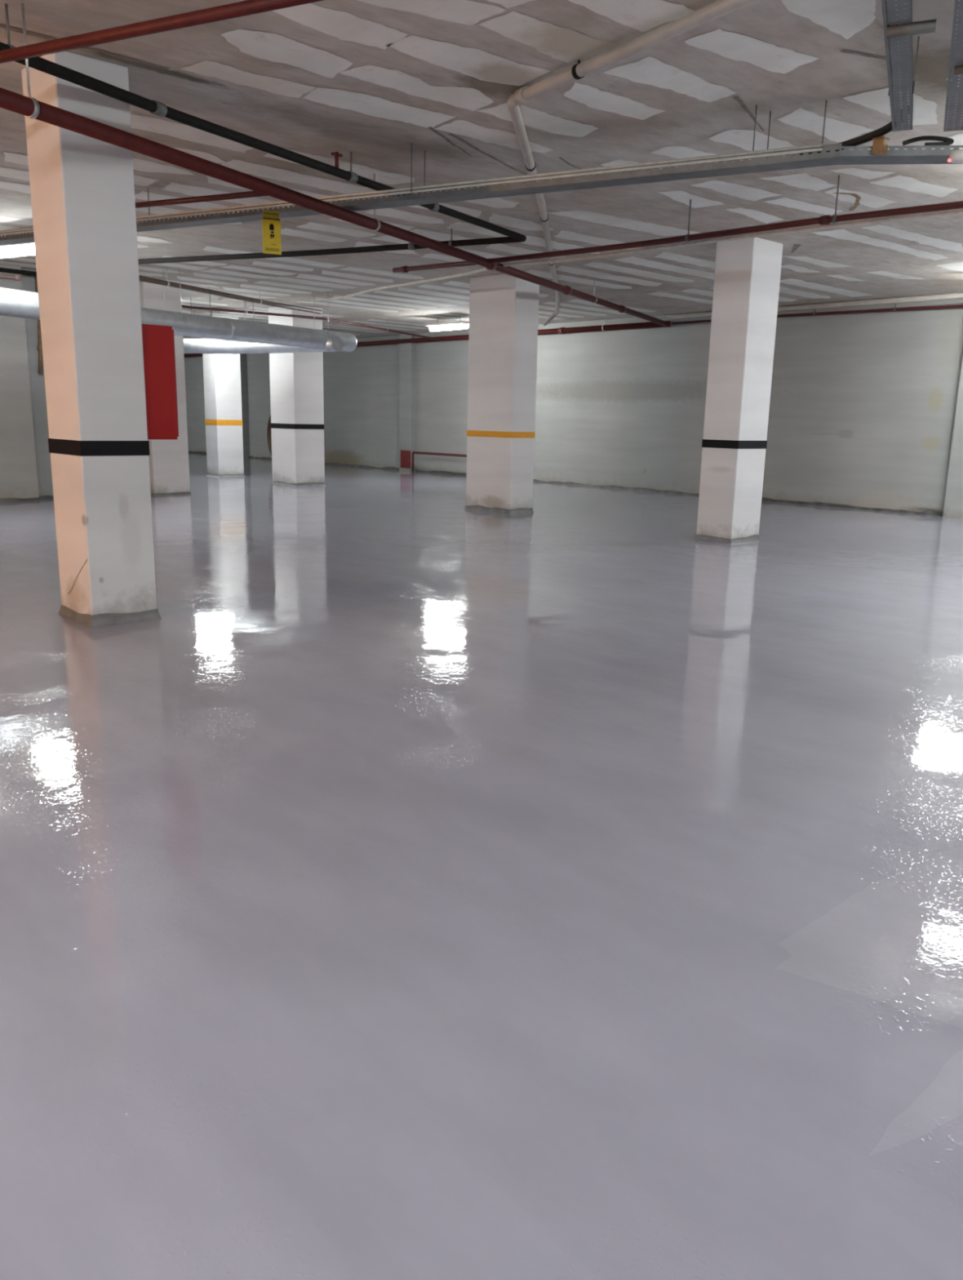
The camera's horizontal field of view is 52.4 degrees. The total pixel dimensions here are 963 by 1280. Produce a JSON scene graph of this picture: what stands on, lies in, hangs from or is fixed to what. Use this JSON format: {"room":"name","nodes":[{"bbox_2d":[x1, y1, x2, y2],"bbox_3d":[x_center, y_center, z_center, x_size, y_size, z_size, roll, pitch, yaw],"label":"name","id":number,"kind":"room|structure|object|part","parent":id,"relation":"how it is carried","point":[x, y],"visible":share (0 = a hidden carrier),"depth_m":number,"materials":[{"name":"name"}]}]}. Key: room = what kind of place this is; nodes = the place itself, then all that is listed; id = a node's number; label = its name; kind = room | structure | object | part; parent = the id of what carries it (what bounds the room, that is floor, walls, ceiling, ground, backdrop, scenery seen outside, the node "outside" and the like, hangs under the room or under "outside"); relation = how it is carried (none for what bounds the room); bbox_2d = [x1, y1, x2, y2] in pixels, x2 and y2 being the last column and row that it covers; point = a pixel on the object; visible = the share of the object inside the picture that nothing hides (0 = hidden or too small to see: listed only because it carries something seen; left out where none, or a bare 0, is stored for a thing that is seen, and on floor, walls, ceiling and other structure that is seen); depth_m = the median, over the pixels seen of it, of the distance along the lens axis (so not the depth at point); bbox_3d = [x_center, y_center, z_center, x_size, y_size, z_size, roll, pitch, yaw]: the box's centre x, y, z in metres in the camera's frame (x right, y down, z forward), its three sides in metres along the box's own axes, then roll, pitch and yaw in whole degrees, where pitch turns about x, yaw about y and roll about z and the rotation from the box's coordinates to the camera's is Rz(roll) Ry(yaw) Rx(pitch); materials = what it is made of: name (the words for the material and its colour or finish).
{"room":"parking garage","nodes":[
{"label":"parking garage","id":0,"kind":"room"},
{"bbox_2d":[21,269,53,495],"bbox_3d":[-10.949,-3.812,14.130,12.800,3.830,0.250,-10,17,-42],"label":"wall","id":1,"kind":"structure","parent":0,"point":[37,388],"depth_m":17.00,"materials":[{"name":"white paint"}]},
{"bbox_2d":[0,264,39,498],"bbox_3d":[-8.772,-4.127,15.722,2.800,3.830,0.330,-10,17,-42],"label":"wall","id":2,"kind":"structure","parent":1,"relation":"attached to","point":[18,464],"depth_m":16.45,"materials":[{"name":"white paint"}]},
{"bbox_2d":[34,275,42,373],"bbox_3d":[-7.558,-5.403,16.678,0.130,1.653,0.100,-10,17,-42],"label":"rusty pipe","id":3,"kind":"object","parent":1,"relation":"attached to","point":[39,334],"visible":0.59,"depth_m":16.72,"materials":[{"name":"grey metal"}]},
{"bbox_2d":[39,495,53,498],"bbox_3d":[-7.079,-2.660,17.909,2.200,0.074,0.033,-10,17,-42],"label":"baseboard","id":4,"kind":"structure","parent":1,"relation":"attached to","point":[40,496],"depth_m":17.33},
{"bbox_2d":[0,452,962,1279],"bbox_3d":[-6.562,-2.311,17.036,23.100,0.201,46.400,-10,17,-42],"label":"floor","id":5,"kind":"structure","parent":0,"point":[436,887],"depth_m":3.28,"materials":[{"name":"grey paint"}]},
{"bbox_2d":[0,497,39,502],"bbox_3d":[-8.686,-2.265,16.006,2.800,0.077,0.037,-10,17,-42],"label":"baseboard","id":6,"kind":"structure","parent":5,"relation":"on","point":[3,500],"depth_m":16.70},
{"bbox_2d":[21,51,161,627],"bbox_3d":[-2.830,-2.049,7.120,0.540,3.830,0.650,-10,17,-42],"label":"column","id":7,"kind":"structure","parent":5,"relation":"on","point":[82,188],"depth_m":6.90,"materials":[{"name":"white paint"}]},
{"bbox_2d":[139,281,191,495],"bbox_3d":[-6.132,-4.717,18.573,0.770,3.830,0.790,-10,17,-42],"label":"column","id":8,"kind":"structure","parent":5,"relation":"on","point":[168,459],"depth_m":18.48,"materials":[{"name":"white paint"}]},
{"bbox_2d":[142,324,178,439],"bbox_3d":[-2.589,-1.960,7.471,0.292,0.820,0.650,-10,17,-42],"label":"panel","id":9,"kind":"object","parent":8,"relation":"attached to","point":[158,341],"visible":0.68,"depth_m":7.23,"materials":[{"name":"red metal"}]},
{"bbox_3d":[-2.503,-1.975,7.548,0.019,0.780,0.610,-10,17,-42],"label":"cabinet door","id":10,"kind":"part","parent":9,"relation":"part of","materials":[{"name":"red metal"}]},
{"bbox_2d":[201,315,244,476],"bbox_3d":[-6.419,-6.013,24.262,0.740,3.830,0.640,-10,17,-42],"label":"column","id":11,"kind":"structure","parent":5,"relation":"on","point":[221,371],"depth_m":24.12,"materials":[{"name":"white paint"}]},
{"bbox_2d":[266,414,271,455],"bbox_3d":[-5.385,-5.857,27.995,1.500,1.920,0.161,1,13,0],"label":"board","id":12,"kind":"object","parent":5,"relation":"on","point":[268,432],"visible":0.19,"depth_m":27.97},
{"bbox_2d":[268,304,325,485],"bbox_3d":[-4.135,-5.424,21.882,0.800,3.830,1.040,-10,17,-42],"label":"column","id":13,"kind":"structure","parent":5,"relation":"on","point":[296,379],"depth_m":21.63,"materials":[{"name":"white paint"}]},
{"bbox_2d":[411,451,466,472],"bbox_3d":[-0.681,-4.742,26.504,0.068,0.600,3.820,-10,17,-42],"label":"pipe rail","id":14,"kind":"object","parent":5,"relation":"on","point":[413,452],"visible":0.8,"depth_m":27.16,"materials":[{"name":"red metal"}]},
{"bbox_2d":[464,273,539,514],"bbox_3d":[0.336,-4.109,16.504,0.585,3.830,1.140,-10,17,-42],"label":"column","id":15,"kind":"structure","parent":5,"relation":"on","point":[504,308],"depth_m":16.23,"materials":[{"name":"white paint"}]},
{"bbox_2d":[693,237,782,542],"bbox_3d":[3.419,-3.252,13.017,0.720,3.830,0.600,-10,17,-42],"label":"column","id":16,"kind":"structure","parent":5,"relation":"on","point":[747,275],"depth_m":12.78,"materials":[{"name":"white paint"}]},
{"bbox_2d":[0,0,962,338],"bbox_3d":[-6.478,-6.262,16.140,23.100,0.255,46.400,-10,17,-42],"label":"ceiling","id":17,"kind":"structure","parent":0,"point":[371,80],"depth_m":8.01,"materials":[{"name":"concrete"}]},
{"bbox_2d":[0,274,22,279],"bbox_3d":[-8.396,-5.836,15.223,2.352,0.260,0.081,-11,18,-43],"label":"copper pipe","id":18,"kind":"object","parent":17,"relation":"hanging from","point":[14,277],"visible":1,"depth_m":15.92,"materials":[{"name":"metal"}]},
{"bbox_2d":[0,235,35,257],"bbox_3d":[-5.957,-5.218,12.852,1.280,0.304,0.340,8,15,29],"label":"lamp","id":19,"kind":"object","parent":17,"relation":"hanging from","point":[27,248],"visible":0.32,"depth_m":12.87,"materials":[{"name":"white plastic"}]},
{"bbox_2d":[0,244,35,257],"bbox_3d":[-5.959,-5.118,12.875,1.220,0.100,0.170,8,15,29],"label":"diffuser","id":20,"kind":"object","parent":19,"relation":"attached to","point":[6,251],"depth_m":12.88,"materials":[{"name":"white plastic"}]},
{"bbox_2d":[0,267,36,275],"bbox_3d":[-7.857,-6.029,15.830,4.602,0.131,0.082,-11,18,-44],"label":"pipe","id":21,"kind":"object","parent":17,"relation":"hanging from","point":[2,269],"visible":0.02,"depth_m":16.05,"materials":[{"name":"paint"}]},
{"bbox_2d":[0,0,324,63],"bbox_3d":[-1.535,-3.256,4.856,4.448,0.421,0.081,7,14,25],"label":"pipe","id":22,"kind":"object","parent":17,"relation":"hanging from","point":[246,7],"visible":1,"depth_m":4.93,"materials":[{"name":"red metal"}]},
{"bbox_2d":[0,270,357,351],"bbox_3d":[-5.614,-5.318,14.963,0.710,1.039,11.350,9,15,29],"label":"air duct","id":23,"kind":"object","parent":17,"relation":"hanging from","point":[13,303],"visible":0.77,"depth_m":16.78,"materials":[{"name":"metal"}]},
{"bbox_2d":[135,191,267,208],"bbox_3d":[-2.870,-4.101,8.653,2.790,0.509,0.060,8,14,27],"label":"pipe","id":24,"kind":"object","parent":17,"relation":"hanging from","point":[250,193],"visible":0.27,"depth_m":8.46,"materials":[{"name":"metal"}]},
{"bbox_2d":[138,266,321,314],"bbox_3d":[-4.591,-6.136,16.986,0.183,0.296,6.320,7,14,23],"label":"pipe","id":25,"kind":"object","parent":17,"relation":"hanging from","point":[143,278],"visible":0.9,"depth_m":17.17,"materials":[{"name":"metal"}]},
{"bbox_2d":[0,3,526,264],"bbox_3d":[-4.015,-4.495,9.800,6.304,0.296,7.658,8,14,27],"label":"pipe","id":26,"kind":"object","parent":17,"relation":"hanging from","point":[154,107],"visible":0.93,"depth_m":8.24,"materials":[{"name":"metal"}]},
{"bbox_3d":[-2.755,-3.574,5.682,0.015,0.217,0.015,-4,14,-20],"label":"hanger rod","id":27,"kind":"part","parent":26,"relation":"part of","materials":[{"name":"grey metal"}]},
{"bbox_3d":[-1.160,-4.247,8.696,0.015,0.171,0.015,7,14,24],"label":"hanger rod","id":28,"kind":"part","parent":26,"relation":"part of","materials":[{"name":"grey metal"}]},
{"bbox_2d":[183,301,342,354],"bbox_3d":[-6.180,-6.452,20.048,7.312,1.101,0.778,5,13,15],"label":"air duct","id":29,"kind":"object","parent":17,"relation":"hanging from","point":[334,344],"visible":0.44,"depth_m":19.86,"materials":[{"name":"metal"}]},
{"bbox_2d":[182,301,443,341],"bbox_3d":[-3.407,-7.316,22.227,1.088,0.262,9.858,10,15,33],"label":"pipe","id":30,"kind":"object","parent":17,"relation":"hanging from","point":[183,306],"visible":0.88,"depth_m":21.02,"materials":[{"name":"metal"}]},
{"bbox_2d":[0,3,666,326],"bbox_3d":[0.472,-4.968,13.046,0.132,0.621,18.273,6,14,22],"label":"pipe","id":31,"kind":"object","parent":17,"relation":"hanging from","point":[29,107],"visible":0.92,"depth_m":7.49,"materials":[{"name":"red metal"}]},
{"bbox_3d":[-2.655,-3.432,5.699,0.015,0.498,0.015,7,14,24],"label":"hanger rod","id":32,"kind":"part","parent":31,"relation":"part of","materials":[{"name":"metal"}]},
{"bbox_3d":[-1.037,-4.299,9.479,0.015,0.411,0.015,7,14,24],"label":"hanger rod","id":33,"kind":"part","parent":31,"relation":"part of","materials":[{"name":"metal"}]},
{"bbox_2d":[183,319,671,357],"bbox_3d":[-4.844,-9.230,30.550,0.159,0.270,26.250,-10,17,-42],"label":"pipe","id":34,"kind":"object","parent":17,"relation":"hanging from","point":[560,331],"visible":0.49,"depth_m":23.57,"materials":[{"name":"red metal"}]},
{"bbox_2d":[425,317,469,331],"bbox_3d":[-0.754,-7.303,22.537,0.340,0.304,1.280,-10,17,-42],"label":"lamp","id":35,"kind":"object","parent":17,"relation":"hanging from","point":[453,325],"visible":0.98,"depth_m":22.42,"materials":[{"name":"white plastic"}]},
{"bbox_2d":[429,324,469,331],"bbox_3d":[-0.757,-7.203,22.560,0.170,0.100,1.220,-10,17,-42],"label":"diffuser","id":36,"kind":"object","parent":35,"relation":"attached to","point":[451,326],"depth_m":22.47,"materials":[{"name":"white plastic"}]},
{"bbox_2d":[0,99,962,244],"bbox_3d":[-0.354,-4.111,8.714,13.134,0.412,1.174,7,14,22],"label":"cable tray","id":37,"kind":"object","parent":17,"relation":"hanging from","point":[902,156],"visible":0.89,"depth_m":7.86,"materials":[{"name":"grey metal"}]},
{"bbox_3d":[-3.498,-4.540,10.283,0.009,0.400,0.009,-4,14,-20],"label":"hanger rod","id":38,"kind":"part","parent":37,"relation":"part of","materials":[{"name":"grey metal"}]},
{"bbox_2d":[262,209,281,254],"bbox_3d":[-1.972,-3.832,9.189,0.174,0.383,0.014,-5,14,-24],"label":"hanging sign","id":39,"kind":"object","parent":37,"relation":"hanging from","point":[271,223],"visible":1,"depth_m":9.18,"materials":[{"name":"yellow plastic"}]},
{"bbox_2d":[265,243,279,251],"bbox_3d":[-1.972,-3.699,9.214,0.132,0.066,0.001,-5,14,-24],"label":"print","id":40,"kind":"object","parent":39,"relation":"attached to","point":[268,246],"depth_m":9.21},
{"bbox_3d":[-0.601,-4.049,8.395,0.009,0.400,0.009,7,14,24],"label":"hanger rod","id":41,"kind":"part","parent":37,"relation":"part of","materials":[{"name":"grey metal"}]},
{"bbox_2d":[0,143,823,235],"bbox_3d":[-1.886,-4.143,9.251,9.842,0.020,0.020,8,14,27],"label":"conduit","id":42,"kind":"object","parent":37,"relation":"attached to","point":[818,144],"visible":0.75,"depth_m":8.12,"materials":[{"name":"metal"}]},
{"bbox_3d":[-0.500,-4.098,8.619,0.009,0.400,0.009,7,14,24],"label":"hanger rod","id":43,"kind":"part","parent":37,"relation":"part of","materials":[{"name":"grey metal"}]},
{"bbox_3d":[2.012,-3.724,7.205,0.009,0.400,0.009,7,14,24],"label":"hanger rod","id":44,"kind":"part","parent":37,"relation":"part of","materials":[{"name":"grey metal"}]},
{"bbox_3d":[2.151,-3.750,7.332,0.009,0.400,0.009,7,14,24],"label":"hanger rod","id":45,"kind":"part","parent":37,"relation":"part of","materials":[{"name":"grey metal"}]},
{"bbox_3d":[2.474,-3.682,7.066,0.009,0.400,0.009,7,14,24],"label":"hanger rod","id":46,"kind":"part","parent":37,"relation":"part of","materials":[{"name":"grey metal"}]},
{"bbox_2d":[791,106,909,155],"bbox_3d":[2.599,-3.584,7.029,0.296,0.196,1.161,-8,16,-35],"label":"cable","id":47,"kind":"object","parent":37,"relation":"in","point":[868,137],"visible":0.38,"depth_m":6.98,"materials":[{"name":"black rubber"}]},
{"bbox_2d":[871,135,890,155],"bbox_3d":[2.808,-3.476,6.882,0.090,0.103,0.090,-10,17,-42],"label":"junction box","id":48,"kind":"object","parent":37,"relation":"attached to","point":[880,145],"visible":1,"depth_m":6.86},
{"bbox_3d":[2.809,-3.522,6.871,0.090,0.008,0.090,-10,17,-42],"label":"box lid","id":49,"kind":"part","parent":48,"relation":"part of","materials":[{"name":"beige plastic"}]},
{"bbox_2d":[902,135,954,145],"bbox_3d":[3.147,-3.513,6.886,0.358,0.076,0.045,1,13,0],"label":"cable","id":50,"kind":"object","parent":37,"relation":"on","point":[947,141],"visible":1,"depth_m":6.87,"materials":[{"name":"black rubber"}]},
{"bbox_2d":[947,149,962,163],"bbox_3d":[3.326,-3.357,6.794,0.140,0.060,0.140,-10,17,-42],"label":"detector","id":51,"kind":"object","parent":37,"relation":"attached to","point":[957,156],"visible":1,"depth_m":6.76,"materials":[{"name":"white plastic"}]},
{"bbox_2d":[507,0,758,325],"bbox_3d":[0.949,-4.904,12.221,1.951,0.362,17.015,1,13,-2],"label":"drain pipe","id":52,"kind":"object","parent":17,"relation":"hanging from","point":[525,95],"visible":0.94,"depth_m":6.27,"materials":[{"name":"white plastic"}]},
{"bbox_2d":[392,175,962,272],"bbox_3d":[2.446,-4.338,10.002,9.517,0.422,0.210,12,17,40],"label":"pipe","id":53,"kind":"object","parent":17,"relation":"hanging from","point":[823,220],"visible":1,"depth_m":10.02,"materials":[{"name":"red metal"}]},
{"bbox_2d":[218,208,962,301],"bbox_3d":[0.385,-5.023,13.106,1.102,0.366,16.690,-9,16,-38],"label":"cable","id":54,"kind":"object","parent":53,"relation":"hanging from","point":[957,211],"visible":0.94,"depth_m":10.45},
{"bbox_3d":[2.184,-4.440,10.263,0.015,0.349,0.015,7,14,24],"label":"hanger rod","id":55,"kind":"part","parent":53,"relation":"part of","materials":[{"name":"grey metal"}]},
{"bbox_3d":[3.334,-4.164,9.157,0.015,0.349,0.015,-4,14,-20],"label":"hanger rod","id":56,"kind":"part","parent":53,"relation":"part of","materials":[{"name":"grey metal"}]},
{"bbox_2d":[665,292,962,319],"bbox_3d":[6.595,-6.329,18.487,0.120,0.112,7.600,-10,17,-42],"label":"pipe","id":57,"kind":"object","parent":17,"relation":"hanging from","point":[951,295],"visible":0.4,"depth_m":18.11,"materials":[{"name":"white plastic"}]},
{"bbox_2d":[671,303,962,324],"bbox_3d":[6.826,-6.199,18.318,0.101,0.286,8.002,-10,17,-41],"label":"pipe","id":58,"kind":"object","parent":17,"relation":"hanging from","point":[895,309],"visible":0.9,"depth_m":18.17,"materials":[{"name":"metal"}]},
{"bbox_2d":[881,0,936,131],"bbox_3d":[1.972,-3.135,4.500,0.258,0.355,4.694,7,14,23],"label":"cable tray","id":59,"kind":"object","parent":17,"relation":"hanging from","point":[902,29],"visible":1,"depth_m":5.32,"materials":[{"name":"grey metal"}]},
{"bbox_3d":[2.612,-3.456,5.878,0.009,0.310,0.009,7,14,24],"label":"hanger rod","id":60,"kind":"part","parent":59,"relation":"part of","materials":[{"name":"grey metal"}]},
{"bbox_2d":[943,0,962,131],"bbox_3d":[2.346,-3.130,4.495,0.272,0.347,4.639,7,14,23],"label":"cable tray","id":61,"kind":"object","parent":17,"relation":"hanging from","point":[957,70],"visible":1,"depth_m":5.64,"materials":[{"name":"grey metal"}]},
{"bbox_2d":[183,303,962,511],"bbox_3d":[1.877,-5.825,24.219,0.200,3.830,46.000,-10,17,-42],"label":"wall","id":62,"kind":"structure","parent":0,"point":[863,406],"depth_m":21.57,"materials":[{"name":"white paint"}]},
{"bbox_2d":[240,353,248,457],"bbox_3d":[-8.674,-8.490,34.976,0.220,3.830,0.800,-10,17,-42],"label":"column","id":63,"kind":"structure","parent":62,"relation":"attached to","point":[242,357],"depth_m":34.70,"materials":[{"name":"white paint"}]},
{"bbox_2d":[399,333,416,471],"bbox_3d":[-2.132,-6.802,28.149,0.178,3.830,0.550,-10,17,-42],"label":"column","id":64,"kind":"structure","parent":62,"relation":"attached to","point":[407,351],"depth_m":28.06,"materials":[{"name":"white paint"}]},
{"bbox_2d":[188,450,943,515],"bbox_3d":[-2.717,-5.142,29.237,0.038,0.087,32.650,-10,17,-42],"label":"baseboard","id":65,"kind":"structure","parent":62,"relation":"attached to","point":[763,499],"depth_m":22.14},
{"bbox_2d":[413,298,962,337],"bbox_3d":[3.283,-7.207,22.166,0.100,0.170,15.150,-10,17,-42],"label":"pipe","id":66,"kind":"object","parent":62,"relation":"attached to","point":[956,301],"depth_m":21.03,"materials":[{"name":"metal"}]},
{"bbox_2d":[942,355,962,518],"bbox_3d":[8.825,-3.965,16.671,0.170,3.830,1.350,-10,17,-42],"label":"column","id":67,"kind":"structure","parent":62,"relation":"attached to","point":[953,502],"depth_m":17.23,"materials":[{"name":"white paint"}]}
]}

